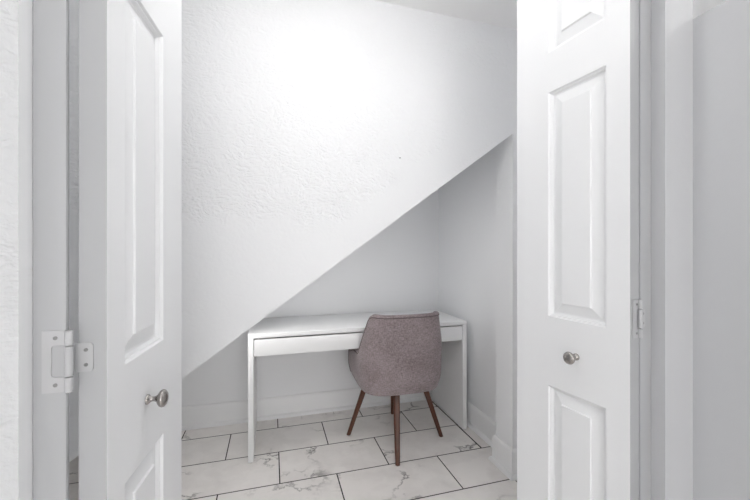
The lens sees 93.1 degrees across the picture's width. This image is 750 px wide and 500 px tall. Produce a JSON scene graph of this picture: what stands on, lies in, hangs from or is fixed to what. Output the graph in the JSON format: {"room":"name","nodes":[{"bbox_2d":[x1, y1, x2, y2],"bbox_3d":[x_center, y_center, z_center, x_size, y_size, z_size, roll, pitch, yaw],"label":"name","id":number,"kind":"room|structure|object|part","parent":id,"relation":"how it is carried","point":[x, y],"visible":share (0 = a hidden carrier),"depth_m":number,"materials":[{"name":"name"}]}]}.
{"room":"home office","nodes":[
{"label":"home office","id":0,"kind":"room"},
{"bbox_2d":[0,0,32,499],"bbox_3d":[-0.930,0.012,0.421,0.848,2.440,0.052,0,0,-16],"label":"wall","id":1,"kind":"structure","parent":0,"point":[16,16],"depth_m":0.51,"materials":[{"name":"grey paint"}]},
{"bbox_2d":[33,0,68,499],"bbox_3d":[-0.505,0.137,0.555,0.044,2.190,0.011,0,0,-16],"label":"trim","id":2,"kind":"structure","parent":1,"relation":"attached to","point":[50,17],"depth_m":0.55,"materials":[{"name":"grey paint"}]},
{"bbox_2d":[42,0,181,499],"bbox_3d":[-0.483,0.158,0.748,0.101,2.121,0.400,0,0,-6],"label":"door","id":3,"kind":"structure","parent":1,"relation":"in","point":[127,356],"depth_m":0.67,"materials":[{"name":"white paint"}]},
{"bbox_3d":[-0.443,0.306,0.737,0.023,0.036,0.036,0,0,-12],"label":"knob","id":4,"kind":"part","parent":3,"relation":"part of","materials":[{"name":"silver metal"}]},
{"bbox_2d":[69,0,516,461],"bbox_3d":[-0.408,0.012,1.678,2.552,2.440,0.150,0,0,-16],"label":"wall","id":5,"kind":"structure","parent":0,"point":[299,117],"depth_m":1.63,"materials":[{"name":"white paint"}]},
{"bbox_2d":[488,435,512,480],"bbox_3d":[0.714,1.156,2.003,0.030,0.152,0.210,0,0,-16],"label":"baseboard","id":6,"kind":"object","parent":5,"relation":"attached to","point":[501,457],"visible":0.97,"depth_m":2.00,"materials":[{"name":"white paint"}]},
{"bbox_2d":[512,448,516,480],"bbox_3d":[0.784,1.156,1.929,0.122,0.152,0.030,0,0,-16],"label":"baseboard","id":7,"kind":"structure","parent":5,"relation":"attached to","point":[514,452],"depth_m":1.92,"materials":[{"name":"white paint"}]},
{"bbox_2d":[69,400,516,499],"bbox_3d":[0.777,1.282,-0.436,3.850,0.100,6.930,0,0,-16],"label":"floor","id":8,"kind":"structure","parent":0,"point":[306,457],"depth_m":2.06,"materials":[{"name":"tile"}]},
{"bbox_2d":[248,309,466,462],"bbox_3d":[-0.120,0.858,2.487,1.420,0.748,0.500,0,0,-16],"label":"desk","id":9,"kind":"object","parent":8,"relation":"on","point":[317,333],"visible":0.78,"depth_m":2.36,"materials":[{"name":"white paint"}]},
{"bbox_3d":[-0.788,0.868,2.293,0.030,0.716,0.500,0,0,-16],"label":"panel","id":10,"kind":"part","parent":9,"relation":"part of","materials":[{"name":"white paint"}]},
{"bbox_3d":[-0.053,0.567,2.256,1.352,0.096,0.018,0,0,-16],"label":"drawer","id":11,"kind":"part","parent":9,"relation":"part of","materials":[{"name":"white paint"}]},
{"bbox_3d":[0.547,0.868,2.681,0.030,0.716,0.500,0,0,-16],"label":"panel","id":12,"kind":"part","parent":9,"relation":"part of","materials":[{"name":"white paint"}]},
{"bbox_2d":[347,311,442,465],"bbox_3d":[0.141,0.804,2.364,0.595,0.854,0.602,0,0,-27],"label":"desk chair","id":13,"kind":"object","parent":8,"relation":"on","point":[396,355],"visible":1,"depth_m":2.11,"materials":[{"name":"beige fabric"}]},
{"bbox_3d":[-0.112,1.048,2.374,0.156,0.362,0.041,0,0,3],"label":"leg","id":14,"kind":"part","parent":13,"relation":"part of","materials":[{"name":"brown wood"}]},
{"bbox_3d":[0.133,1.048,2.612,0.041,0.362,0.168,0,0,0],"label":"leg","id":15,"kind":"part","parent":13,"relation":"part of","materials":[{"name":"brown wood"}]},
{"bbox_3d":[0.142,0.621,2.326,0.548,0.487,0.505,0,0,-16],"label":"backrest","id":16,"kind":"part","parent":13,"relation":"part of","materials":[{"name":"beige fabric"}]},
{"bbox_3d":[0.130,1.048,2.112,0.041,0.362,0.168,0,0,0],"label":"leg","id":17,"kind":"part","parent":13,"relation":"part of","materials":[{"name":"brown wood"}]},
{"bbox_3d":[0.374,1.048,2.359,0.153,0.362,0.041,0,0,1],"label":"leg","id":18,"kind":"part","parent":13,"relation":"part of","materials":[{"name":"brown wood"}]},
{"bbox_2d":[182,189,438,406],"bbox_3d":[-0.175,0.012,2.844,3.650,2.440,0.100,0,0,-16],"label":"wall","id":19,"kind":"structure","parent":0,"point":[397,269],"depth_m":2.77,"materials":[{"name":"white paint"}]},
{"bbox_2d":[182,387,430,430],"bbox_3d":[-0.684,1.156,2.628,2.552,0.152,0.030,0,0,-16],"label":"baseboard","id":20,"kind":"structure","parent":19,"relation":"attached to","point":[234,412],"depth_m":2.63,"materials":[{"name":"white paint"}]},
{"bbox_2d":[439,146,495,421],"bbox_3d":[0.798,0.012,2.278,0.100,2.440,1.530,0,0,-16],"label":"wall","id":21,"kind":"structure","parent":0,"point":[467,202],"depth_m":2.48,"materials":[{"name":"white paint"}]},
{"bbox_2d":[467,401,495,446],"bbox_3d":[0.652,1.156,2.548,0.030,0.152,0.930,0,0,-16],"label":"baseboard","id":22,"kind":"structure","parent":21,"relation":"attached to","point":[480,423],"depth_m":2.36,"materials":[{"name":"white paint"}]},
{"bbox_2d":[374,0,726,29],"bbox_3d":[0.777,-1.258,-0.436,3.850,0.100,6.930,0,0,-16],"label":"ceiling","id":23,"kind":"structure","parent":0,"point":[503,13],"depth_m":1.77,"materials":[{"name":"white paint"}]},
{"bbox_2d":[651,0,692,499],"bbox_3d":[0.703,0.012,1.113,0.097,2.440,0.454,0,0,-16],"label":"door frame","id":24,"kind":"structure","parent":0,"point":[671,20],"depth_m":0.90,"materials":[{"name":"white paint"}]},
{"bbox_2d":[517,0,644,499],"bbox_3d":[0.573,0.158,1.058,0.092,2.121,0.383,0,0,-23],"label":"door","id":25,"kind":"structure","parent":24,"relation":"in","point":[581,313],"depth_m":1.02,"materials":[{"name":"white paint"}]},
{"bbox_3d":[0.555,0.306,1.013,0.023,0.036,0.036,0,0,-23],"label":"knob","id":26,"kind":"part","parent":25,"relation":"part of","materials":[{"name":"silver metal"}]},
{"bbox_2d":[639,0,650,499],"bbox_3d":[0.689,0.137,0.918,0.038,2.190,0.021,0,0,-16],"label":"trim","id":27,"kind":"structure","parent":24,"relation":"attached to","point":[644,5],"depth_m":0.91,"materials":[{"name":"grey paint"}]},
{"bbox_2d":[693,0,749,499],"bbox_3d":[1.118,0.320,0.036,0.100,1.824,1.846,0,0,-16],"label":"wall","id":28,"kind":"structure","parent":0,"point":[721,34],"depth_m":0.85,"materials":[{"name":"grey paint"}]}
]}

